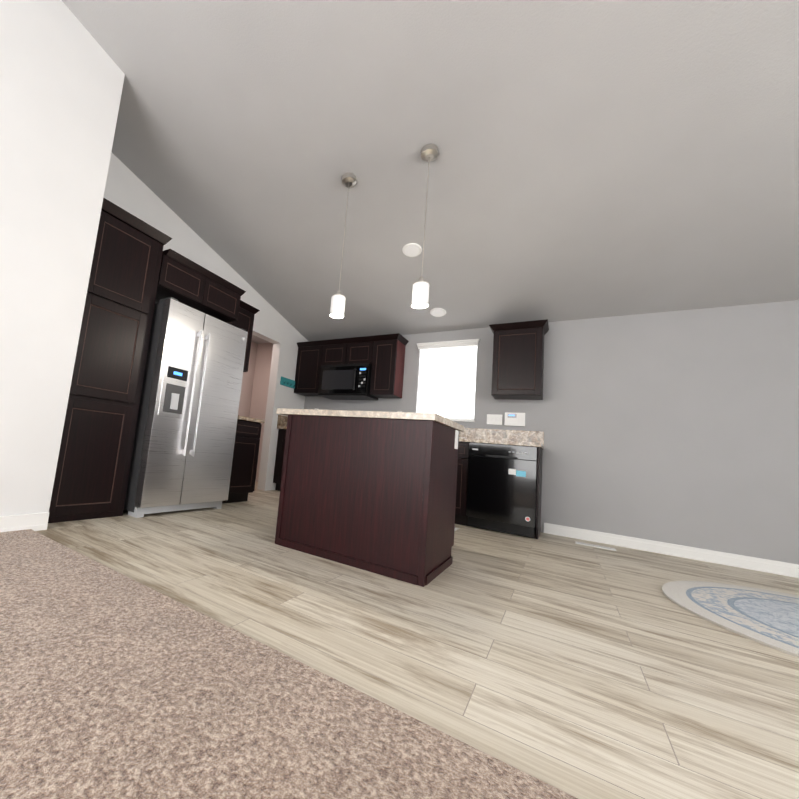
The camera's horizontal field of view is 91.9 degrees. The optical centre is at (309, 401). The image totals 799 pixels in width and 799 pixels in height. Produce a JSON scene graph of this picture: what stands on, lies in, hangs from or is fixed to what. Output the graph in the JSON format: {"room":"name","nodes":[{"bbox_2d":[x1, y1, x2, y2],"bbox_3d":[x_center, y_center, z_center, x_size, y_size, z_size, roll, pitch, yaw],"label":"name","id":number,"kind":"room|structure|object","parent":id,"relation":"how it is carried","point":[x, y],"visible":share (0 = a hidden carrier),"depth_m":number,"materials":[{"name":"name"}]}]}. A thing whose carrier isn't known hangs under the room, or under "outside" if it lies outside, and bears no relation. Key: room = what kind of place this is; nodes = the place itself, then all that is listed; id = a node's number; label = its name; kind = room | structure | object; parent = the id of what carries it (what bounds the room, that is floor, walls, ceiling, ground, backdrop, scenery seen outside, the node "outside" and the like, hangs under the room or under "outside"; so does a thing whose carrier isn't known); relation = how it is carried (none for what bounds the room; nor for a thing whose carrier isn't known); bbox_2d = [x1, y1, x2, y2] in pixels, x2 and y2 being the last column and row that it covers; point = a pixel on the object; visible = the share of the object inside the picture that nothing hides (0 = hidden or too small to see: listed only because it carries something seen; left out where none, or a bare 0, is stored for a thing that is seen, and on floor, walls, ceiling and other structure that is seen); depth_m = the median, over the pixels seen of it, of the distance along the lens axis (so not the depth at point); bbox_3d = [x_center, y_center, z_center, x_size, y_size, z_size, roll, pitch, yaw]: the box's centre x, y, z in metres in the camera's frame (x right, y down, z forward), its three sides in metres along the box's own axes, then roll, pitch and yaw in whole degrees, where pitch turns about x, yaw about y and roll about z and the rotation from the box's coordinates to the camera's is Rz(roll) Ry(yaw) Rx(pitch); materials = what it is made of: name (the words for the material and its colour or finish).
{"room":"kitchen","nodes":[
{"label":"kitchen","id":0,"kind":"room"},
{"bbox_2d":[0,0,124,515],"bbox_3d":[-2.886,-1.206,1.257,0.892,3.466,3.765,1,-8,34],"label":"wall","id":1,"kind":"structure","parent":0,"point":[62,75],"depth_m":2.32,"materials":[{"name":"paint"}]},
{"bbox_2d":[0,512,48,531],"bbox_3d":[-2.670,0.461,0.803,0.018,0.105,3.765,1,-8,34],"label":"baseboard","id":2,"kind":"structure","parent":1,"relation":"attached to","point":[36,521],"depth_m":2.24,"materials":[{"name":"white wood"}]},
{"bbox_2d":[104,152,308,490],"bbox_3d":[-1.138,-0.542,4.531,0.137,3.263,3.735,1,-8,34],"label":"wall","id":3,"kind":"structure","parent":0,"point":[127,189],"depth_m":4.87,"materials":[{"name":"paint"}]},
{"bbox_2d":[155,249,245,321],"bbox_3d":[-1.213,-1.068,3.710,0.640,0.325,0.972,1,-8,34],"label":"upper cabinet","id":4,"kind":"object","parent":3,"relation":"attached to","point":[187,281],"visible":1,"depth_m":3.48,"materials":[{"name":"brown wood"}]},
{"bbox_2d":[226,300,259,371],"bbox_3d":[-0.909,-0.753,4.407,0.370,0.765,0.449,1,-8,34],"label":"upper cabinet","id":5,"kind":"object","parent":3,"relation":"attached to","point":[245,320],"visible":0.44,"depth_m":4.42,"materials":[{"name":"brown wood"}]},
{"bbox_2d":[280,376,294,388],"bbox_3d":[-0.310,-0.276,5.598,0.045,0.118,0.340,1,-8,34],"label":"sign","id":6,"kind":"object","parent":3,"relation":"attached to","point":[287,382],"visible":0.98,"depth_m":5.58,"materials":[{"name":"teal paint"}]},
{"bbox_2d":[238,341,257,416],"bbox_3d":[-1.822,-0.070,5.597,0.150,2.450,2.900,1,-8,34],"label":"wall","id":7,"kind":"structure","parent":0,"point":[248,377],"depth_m":6.58,"materials":[{"name":"paint"}]},
{"bbox_2d":[251,335,269,343],"bbox_3d":[-1.285,-1.273,5.457,1.163,0.100,2.900,1,-8,34],"label":"ceiling","id":8,"kind":"structure","parent":0,"point":[256,339],"depth_m":6.53,"materials":[{"name":"paint"}]},
{"bbox_2d":[0,529,577,798],"bbox_3d":[-0.267,0.576,-0.982,7.787,0.116,3.825,1,-8,34],"label":"floor carpet","id":9,"kind":"object","parent":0,"point":[114,684],"depth_m":0.89,"materials":[{"name":"beige carpet"}]},
{"bbox_2d":[36,481,798,798],"bbox_3d":[1.403,1.168,2.540,8.950,0.100,3.975,1,-8,34],"label":"floor","id":10,"kind":"structure","parent":0,"point":[569,665],"depth_m":1.44,"materials":[{"name":"wood"}]},
{"bbox_2d":[48,198,171,522],"bbox_3d":[-1.706,-0.291,2.976,0.665,2.290,0.604,1,-8,34],"label":"pantry","id":11,"kind":"object","parent":10,"relation":"on","point":[95,455],"visible":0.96,"depth_m":2.79,"materials":[{"name":"brown wood"}]},
{"bbox_2d":[124,297,247,517],"bbox_3d":[-1.237,0.085,3.506,0.805,1.763,0.907,1,-8,34],"label":"fridge","id":12,"kind":"object","parent":10,"relation":"on","point":[183,445],"visible":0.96,"depth_m":3.17,"materials":[{"name":"grey metal"}]},
{"bbox_2d":[222,420,261,502],"bbox_3d":[-0.974,0.635,4.133,0.606,0.874,0.540,1,-8,34],"label":"base cabinet","id":13,"kind":"object","parent":10,"relation":"on","point":[244,462],"visible":0.4,"depth_m":4.03,"materials":[{"name":"brown wood"}]},
{"bbox_2d":[237,415,264,422],"bbox_3d":[-0.909,0.104,4.194,0.632,0.200,0.552,1,-8,34],"label":"countertop","id":14,"kind":"structure","parent":13,"relation":"on","point":[244,418],"depth_m":4.04,"materials":[{"name":"stone"}]},
{"bbox_2d":[273,429,285,490],"bbox_3d":[-0.131,0.880,5.495,0.485,0.874,0.606,1,-8,34],"label":"base cabinet","id":15,"kind":"object","parent":10,"relation":"on","point":[282,432],"depth_m":5.36,"materials":[{"name":"brown wood"}]},
{"bbox_2d":[277,415,543,458],"bbox_3d":[1.047,0.451,4.765,3.242,0.375,0.632,1,-8,34],"label":"countertop","id":16,"kind":"structure","parent":15,"relation":"on","point":[508,437],"depth_m":4.27,"materials":[{"name":"stone"}]},
{"bbox_2d":[275,408,463,586],"bbox_3d":[0.385,0.565,2.609,1.110,0.914,0.730,1,-8,34],"label":"kitchen island","id":17,"kind":"object","parent":10,"relation":"on","point":[373,491],"visible":1,"depth_m":2.25,"materials":[{"name":"brown wood"}]},
{"bbox_2d":[466,443,536,537],"bbox_3d":[2.059,0.907,3.982,0.606,0.858,0.606,1,-8,34],"label":"dishwasher","id":18,"kind":"object","parent":10,"relation":"on","point":[501,491],"visible":1,"depth_m":3.73,"materials":[{"name":"black metal"}]},
{"bbox_2d":[575,541,615,550],"bbox_3d":[2.673,1.354,3.520,0.300,0.006,0.110,1,-8,34],"label":"floor vent","id":19,"kind":"object","parent":10,"relation":"in","point":[597,546],"visible":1,"depth_m":3.51,"materials":[{"name":"white plastic"}]},
{"bbox_2d":[662,581,798,657],"bbox_3d":[2.773,1.154,1.789,1.600,0.012,1.600,1,-8,34],"label":"round rug","id":20,"kind":"object","parent":10,"relation":"on","point":[769,618],"visible":1,"depth_m":2.07,"materials":[{"name":"grey fabric"}]},
{"bbox_2d":[62,0,798,340],"bbox_3d":[1.116,-2.067,1.000,7.787,1.296,7.800,1,-8,34],"label":"ceiling","id":21,"kind":"structure","parent":0,"point":[602,158],"depth_m":2.69,"materials":[{"name":"paint"}]},
{"bbox_2d":[330,173,356,318],"bbox_3d":[0.274,-1.264,3.052,0.124,1.191,0.124,1,-8,34],"label":"pendant light","id":22,"kind":"object","parent":21,"relation":"hanging from","point":[337,308],"visible":0.98,"depth_m":2.99,"materials":[{"name":"white glass"}]},
{"bbox_2d":[402,243,421,256],"bbox_3d":[1.011,-1.488,3.709,0.196,0.056,0.191,1,-8,34],"label":"recessed light","id":23,"kind":"object","parent":21,"relation":"in","point":[411,249],"visible":1,"depth_m":3.69,"materials":[{"name":"white plastic"}]},
{"bbox_2d":[412,144,438,308],"bbox_3d":[0.826,-1.252,2.691,0.124,1.189,0.124,1,-8,34],"label":"pendant light","id":24,"kind":"object","parent":21,"relation":"hanging from","point":[420,292],"visible":0.98,"depth_m":2.63,"materials":[{"name":"white glass"}]},
{"bbox_2d":[430,308,445,316],"bbox_3d":[1.561,-1.077,4.567,0.196,0.056,0.191,1,-8,34],"label":"recessed light","id":25,"kind":"object","parent":21,"relation":"in","point":[438,312],"visible":1,"depth_m":4.55,"materials":[{"name":"white plastic"}]},
{"bbox_2d":[249,300,798,563],"bbox_3d":[2.644,0.199,4.217,8.800,2.450,0.150,1,-8,34],"label":"wall","id":26,"kind":"structure","parent":0,"point":[681,427],"depth_m":3.61,"materials":[{"name":"paint"}]},
{"bbox_2d":[294,341,321,395],"bbox_3d":[0.069,-0.482,5.786,0.453,0.775,0.321,1,-8,34],"label":"upper cabinet","id":27,"kind":"object","parent":26,"relation":"attached to","point":[309,357],"depth_m":5.66,"materials":[{"name":"brown wood"}]},
{"bbox_2d":[322,338,349,364],"bbox_3d":[0.468,-0.671,5.552,0.466,0.380,0.321,1,-8,34],"label":"upper cabinet","id":28,"kind":"object","parent":26,"relation":"attached to","point":[337,351],"depth_m":5.41,"materials":[{"name":"brown wood"}]},
{"bbox_2d":[318,363,377,399],"bbox_3d":[0.552,-0.270,5.344,0.754,0.442,0.447,1,-8,34],"label":"microwave","id":29,"kind":"object","parent":28,"relation":"attached to","point":[344,381],"visible":1,"depth_m":5.18,"materials":[{"name":"black"}]},
{"bbox_2d":[350,337,373,364],"bbox_3d":[0.753,-0.667,5.359,0.466,0.380,0.321,1,-8,34],"label":"upper cabinet","id":30,"kind":"object","parent":26,"relation":"attached to","point":[361,348],"depth_m":5.19,"materials":[{"name":"brown wood"}]},
{"bbox_2d":[370,333,405,397],"bbox_3d":[1.066,-0.456,5.110,0.337,0.795,0.321,1,-8,34],"label":"upper cabinet","id":31,"kind":"object","parent":26,"relation":"attached to","point":[383,356],"depth_m":4.98,"materials":[{"name":"brown wood"}]},
{"bbox_2d":[417,346,476,419],"bbox_3d":[1.760,-0.232,4.846,0.712,0.938,0.034,1,-8,34],"label":"window blind","id":32,"kind":"object","parent":26,"relation":"attached to","point":[447,383],"visible":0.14,"depth_m":4.82,"materials":[{"name":"white plastic"}]},
{"bbox_2d":[417,339,479,349],"bbox_3d":[1.771,-0.730,4.851,0.776,0.079,0.054,1,-8,34],"label":"window valance","id":33,"kind":"object","parent":26,"relation":"attached to","point":[450,344],"visible":1,"depth_m":4.83,"materials":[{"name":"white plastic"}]},
{"bbox_2d":[449,419,474,421],"bbox_3d":[1.771,-0.238,4.862,0.740,1.000,0.148,1,-8,34],"label":"window","id":34,"kind":"structure","parent":26,"relation":"in","point":[464,420],"depth_m":4.60,"materials":[{"name":"white plastic"}]},
{"bbox_2d":[487,414,501,424],"bbox_3d":[2.177,0.214,4.428,0.165,0.120,0.014,1,-8,34],"label":"light switch","id":35,"kind":"object","parent":26,"relation":"attached to","point":[494,419],"visible":1,"depth_m":4.43,"materials":[{"name":"white plastic"}]},
{"bbox_2d":[504,412,524,425],"bbox_3d":[2.349,0.206,4.304,0.205,0.150,0.030,1,-8,34],"label":"thermostat","id":36,"kind":"object","parent":26,"relation":"attached to","point":[514,419],"visible":1,"depth_m":4.29,"materials":[{"name":"white plastic"}]},
{"bbox_2d":[489,319,548,399],"bbox_3d":[2.337,-0.442,4.222,0.568,0.800,0.370,1,-8,34],"label":"upper cabinet","id":37,"kind":"object","parent":26,"relation":"attached to","point":[518,361],"visible":1,"depth_m":4.11,"materials":[{"name":"brown wood"}]},
{"bbox_2d":[544,523,798,577],"bbox_3d":[4.249,1.374,2.816,4.240,0.105,0.018,1,-8,34],"label":"baseboard","id":38,"kind":"structure","parent":26,"relation":"attached to","point":[752,563],"depth_m":3.41,"materials":[{"name":"white wood"}]}
]}

